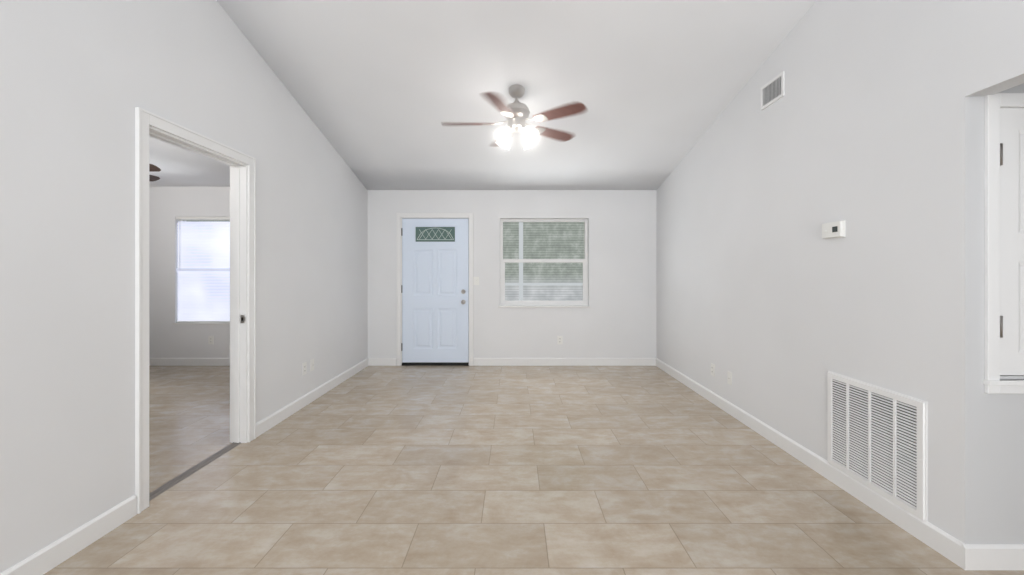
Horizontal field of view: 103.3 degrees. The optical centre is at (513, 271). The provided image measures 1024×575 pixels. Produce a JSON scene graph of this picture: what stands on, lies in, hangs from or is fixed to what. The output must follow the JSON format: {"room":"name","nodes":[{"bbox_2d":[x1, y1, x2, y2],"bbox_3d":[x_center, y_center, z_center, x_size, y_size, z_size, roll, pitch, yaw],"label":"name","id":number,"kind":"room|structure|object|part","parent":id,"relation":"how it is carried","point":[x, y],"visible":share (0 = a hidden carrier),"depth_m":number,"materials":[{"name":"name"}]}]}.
{"room":"empty living room","nodes":[
{"label":"empty living room","id":0,"kind":"room"},
{"bbox_2d":[0,0,367,572],"bbox_3d":[-2.079,-0.921,1.645,0.118,4.422,7.890,0,0,0],"label":"wall","id":1,"kind":"structure","parent":0,"point":[80,80],"depth_m":2.02,"materials":[{"name":"paint"}]},
{"bbox_2d":[0,495,136,574],"bbox_3d":[-2.013,1.238,-0.058,0.014,0.105,4.423,0,0,0],"label":"baseboard","id":2,"kind":"structure","parent":1,"relation":"attached to","point":[49,557],"depth_m":1.85,"materials":[{"name":"paint"}]},
{"bbox_2d":[149,442,240,500],"bbox_3d":[-2.090,1.286,2.647,0.073,0.008,0.813,0,0,0],"label":"threshold","id":3,"kind":"object","parent":1,"relation":"attached to","point":[180,478],"visible":0.88,"depth_m":2.60,"materials":[{"name":"grey"}]},
{"bbox_2d":[135,107,255,513],"bbox_3d":[-2.079,0.205,2.647,0.162,2.170,0.979,0,0,0],"label":"door frame","id":4,"kind":"structure","parent":1,"relation":"attached to","point":[145,119],"depth_m":2.94,"materials":[{"name":"paint"}]},
{"bbox_3d":[-2.043,0.355,3.052,0.040,0.060,0.007,0,0,0],"label":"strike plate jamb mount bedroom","id":5,"kind":"part","parent":4,"relation":"part of","materials":[{"name":"black metal"}]},
{"bbox_2d":[302,362,306,374],"bbox_3d":[-2.016,0.930,3.900,0.008,0.115,0.070,0,0,0],"label":"outlet","id":6,"kind":"object","parent":1,"relation":"attached to","point":[304,368],"visible":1,"depth_m":3.89,"materials":[{"name":"white plastic"}]},
{"bbox_2d":[310,359,313,371],"bbox_3d":[-2.011,0.930,4.050,0.017,0.115,0.070,0,0,0],"label":"outlet","id":7,"kind":"object","parent":1,"relation":"attached to","point":[312,365],"visible":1,"depth_m":4.04,"materials":[{"name":"white plastic"}]},
{"bbox_2d":[256,358,367,437],"bbox_3d":[-2.013,1.238,4.366,0.014,0.105,2.448,0,0,0],"label":"baseboard","id":8,"kind":"structure","parent":1,"relation":"attached to","point":[267,423],"depth_m":3.88,"materials":[{"name":"paint"}]},
{"bbox_2d":[149,136,229,186],"bbox_3d":[-3.792,-1.240,1.580,3.317,0.120,8.060,0,0,0],"label":"ceiling","id":9,"kind":"structure","parent":0,"point":[179,166],"depth_m":4.62,"materials":[{"name":"paint"}]},
{"bbox_2d":[149,164,160,180],"bbox_3d":[-3.572,-0.954,3.449,1.014,0.492,1.029,0,0,0],"label":"ceiling fan","id":10,"kind":"object","parent":9,"relation":"hanging from","point":[153,168],"visible":0.04,"depth_m":3.53,"materials":[{"name":"brown wood"}]},
{"bbox_2d":[149,187,655,364],"bbox_3d":[-0.850,-0.085,5.690,9.200,2.750,0.200,0,0,0],"label":"wall","id":11,"kind":"structure","parent":0,"point":[617,319],"depth_m":5.59,"materials":[{"name":"paint"}]},
{"bbox_2d":[149,358,229,365],"bbox_3d":[-3.704,1.238,5.583,3.132,0.105,0.014,0,0,0],"label":"baseboard","id":12,"kind":"structure","parent":11,"relation":"attached to","point":[189,361],"depth_m":5.57,"materials":[{"name":"paint"}]},
{"bbox_2d":[172,220,229,324],"bbox_3d":[-4.188,-0.021,5.652,1.025,1.490,0.167,0,0,0],"label":"window frame","id":13,"kind":"structure","parent":11,"relation":"in","point":[200,323],"depth_m":5.57,"materials":[{"name":"white wood"}]},
{"bbox_2d":[176,217,229,322],"bbox_3d":[-4.188,-0.032,5.620,0.967,1.464,0.060,0,0,0],"label":"window blinds","id":14,"kind":"object","parent":13,"relation":"attached to","point":[203,272],"visible":0.67,"depth_m":5.62,"materials":[{"name":"grey plastic"}]},
{"bbox_2d":[208,336,213,343],"bbox_3d":[-4.180,0.940,5.586,0.070,0.115,0.008,0,0,0],"label":"outlet","id":15,"kind":"object","parent":11,"relation":"attached to","point":[210,339],"visible":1,"depth_m":5.58,"materials":[{"name":"white plastic"}]},
{"bbox_2d":[368,358,396,365],"bbox_3d":[-1.805,1.238,5.583,0.369,0.105,0.014,0,0,0],"label":"baseboard","id":16,"kind":"structure","parent":11,"relation":"attached to","point":[371,361],"depth_m":5.58,"materials":[{"name":"paint"}]},
{"bbox_2d":[397,213,472,365],"bbox_3d":[-1.087,0.264,5.690,0.958,2.052,0.200,0,0,0],"label":"door frame","id":17,"kind":"structure","parent":11,"relation":"in","point":[401,253],"depth_m":5.59,"materials":[{"name":"paint"}]},
{"bbox_2d":[401,219,468,361],"bbox_3d":[-1.091,0.256,5.577,0.922,1.989,0.125,0,0,0],"label":"front door","id":18,"kind":"structure","parent":17,"relation":"attached to","point":[435,290],"depth_m":5.60,"materials":[{"name":"paint"}]},
{"bbox_2d":[402,362,468,365],"bbox_3d":[-1.087,1.272,5.684,0.924,0.036,0.212,0,0,0],"label":"threshold","id":19,"kind":"object","parent":11,"relation":"in","point":[435,363],"depth_m":5.58,"materials":[{"name":"black metal"}]},
{"bbox_2d":[473,277,478,284],"bbox_3d":[-0.538,0.124,5.580,0.116,0.115,0.019,0,0,0],"label":"light switch","id":20,"kind":"object","parent":11,"relation":"attached to","point":[475,280],"visible":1,"depth_m":5.58,"materials":[{"name":"white plastic"}]},
{"bbox_2d":[500,219,587,304],"bbox_3d":[0.419,-0.137,5.708,1.224,1.211,0.123,0,0,0],"label":"window","id":21,"kind":"structure","parent":11,"relation":"in","point":[520,283],"depth_m":5.67,"materials":[{"name":"grey plastic"}]},
{"bbox_2d":[498,305,590,307],"bbox_3d":[0.419,0.478,5.617,1.274,0.022,0.097,0,0,0],"label":"window sill","id":22,"kind":"structure","parent":11,"relation":"in","point":[543,306],"depth_m":5.57,"materials":[{"name":"white wood"}]},
{"bbox_2d":[557,336,562,343],"bbox_3d":[0.634,0.941,5.586,0.070,0.115,0.008,0,0,0],"label":"outlet","id":23,"kind":"object","parent":11,"relation":"attached to","point":[559,339],"visible":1,"depth_m":5.58,"materials":[{"name":"white plastic"}]},
{"bbox_2d":[474,358,655,365],"bbox_3d":[0.694,1.238,5.583,2.493,0.105,0.014,0,0,0],"label":"baseboard","id":24,"kind":"structure","parent":11,"relation":"attached to","point":[477,361],"depth_m":5.58,"materials":[{"name":"paint"}]},
{"bbox_2d":[217,0,816,189],"bbox_3d":[0.806,-2.217,1.580,5.888,2.185,8.060,0,0,0],"label":"ceiling","id":25,"kind":"structure","parent":0,"point":[380,91],"depth_m":3.39,"materials":[{"name":"paint"}]},
{"bbox_2d":[441,84,586,148],"bbox_3d":[-0.029,-1.365,3.561,1.214,0.514,1.269,0,0,0],"label":"ceiling fan","id":26,"kind":"object","parent":25,"relation":"hanging from","point":[516,113],"visible":1,"depth_m":3.48,"materials":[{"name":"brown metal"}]},
{"bbox_2d":[44,365,1023,574],"bbox_3d":[-0.850,1.350,1.945,9.500,0.120,9.090,0,0,0],"label":"floor","id":27,"kind":"structure","parent":0,"point":[511,470],"depth_m":2.39,"materials":[{"name":"tile"}]},
{"bbox_2d":[656,0,1023,543],"bbox_3d":[2.015,-0.764,1.645,0.100,4.108,7.890,0,0,0],"label":"wall","id":28,"kind":"structure","parent":0,"point":[868,127],"depth_m":2.34,"materials":[{"name":"paint"}]},
{"bbox_2d":[711,363,714,375],"bbox_3d":[1.961,0.965,4.000,0.008,0.115,0.070,0,0,0],"label":"outlet","id":29,"kind":"object","parent":28,"relation":"attached to","point":[712,369],"visible":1,"depth_m":3.99,"materials":[{"name":"white plastic"}]},
{"bbox_2d":[728,371,731,384],"bbox_3d":[1.956,0.965,3.684,0.017,0.115,0.070,0,0,0],"label":"outlet","id":30,"kind":"object","parent":28,"relation":"attached to","point":[730,378],"visible":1,"depth_m":3.67,"materials":[{"name":"white plastic"}]},
{"bbox_2d":[761,71,784,110],"bbox_3d":[1.960,-1.370,3.075,0.011,0.180,0.270,0,0,0],"label":"air vent","id":31,"kind":"object","parent":28,"relation":"in","point":[772,90],"visible":0.98,"depth_m":3.06,"materials":[{"name":"white metal"}]},
{"bbox_2d":[656,358,971,569],"bbox_3d":[1.958,1.238,3.671,0.014,0.105,3.839,0,0,0],"label":"baseboard","id":32,"kind":"structure","parent":28,"relation":"attached to","point":[958,552],"depth_m":2.35,"materials":[{"name":"paint"}]},
{"bbox_2d":[822,220,844,238],"bbox_3d":[1.950,-0.257,2.479,0.029,0.100,0.156,0,0,0],"label":"thermostat","id":33,"kind":"object","parent":28,"relation":"attached to","point":[831,230],"visible":1,"depth_m":2.46,"materials":[{"name":"white plastic"}]},
{"bbox_2d":[828,371,926,520],"bbox_3d":[1.957,0.905,2.227,0.016,0.576,0.603,0,0,0],"label":"air vent","id":34,"kind":"object","parent":28,"relation":"in","point":[877,439],"visible":0.98,"depth_m":2.16,"materials":[{"name":"white metal"}]},
{"bbox_2d":[988,83,1023,543],"bbox_3d":[2.897,-0.354,1.825,1.705,3.288,0.120,0,0,0],"label":"wall","id":35,"kind":"structure","parent":0,"point":[1005,468],"depth_m":1.76,"materials":[{"name":"paint"}]},
{"bbox_2d":[968,544,1023,569],"bbox_3d":[2.765,1.238,1.758,1.590,0.105,0.014,0,0,0],"label":"baseboard","id":36,"kind":"structure","parent":35,"relation":"attached to","point":[984,556],"depth_m":1.75,"materials":[{"name":"paint"}]},
{"bbox_2d":[983,93,1023,393],"bbox_3d":[2.408,-0.124,1.752,0.729,1.300,0.026,0,0,0],"label":"trim","id":37,"kind":"structure","parent":35,"relation":"attached to","point":[993,383],"depth_m":1.75,"materials":[{"name":"paint"}]},
{"bbox_2d":[1000,108,1023,374],"bbox_3d":[2.401,-0.134,1.766,0.601,1.170,0.074,0,0,0],"label":"closet door","id":38,"kind":"structure","parent":35,"relation":"in","point":[1011,241],"depth_m":1.77,"materials":[{"name":"paint"}]},
{"label":"outside","id":39,"kind":"structure","parent":0,"visible":0},
{"bbox_2d":[187,221,229,221],"bbox_3d":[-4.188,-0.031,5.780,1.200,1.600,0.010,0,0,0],"label":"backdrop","id":40,"kind":"structure","parent":39,"point":[208,221],"depth_m":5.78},
{"bbox_2d":[503,222,583,300],"bbox_3d":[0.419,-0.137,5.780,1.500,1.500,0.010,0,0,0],"label":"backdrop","id":41,"kind":"structure","parent":39,"point":[553,240],"depth_m":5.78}
]}

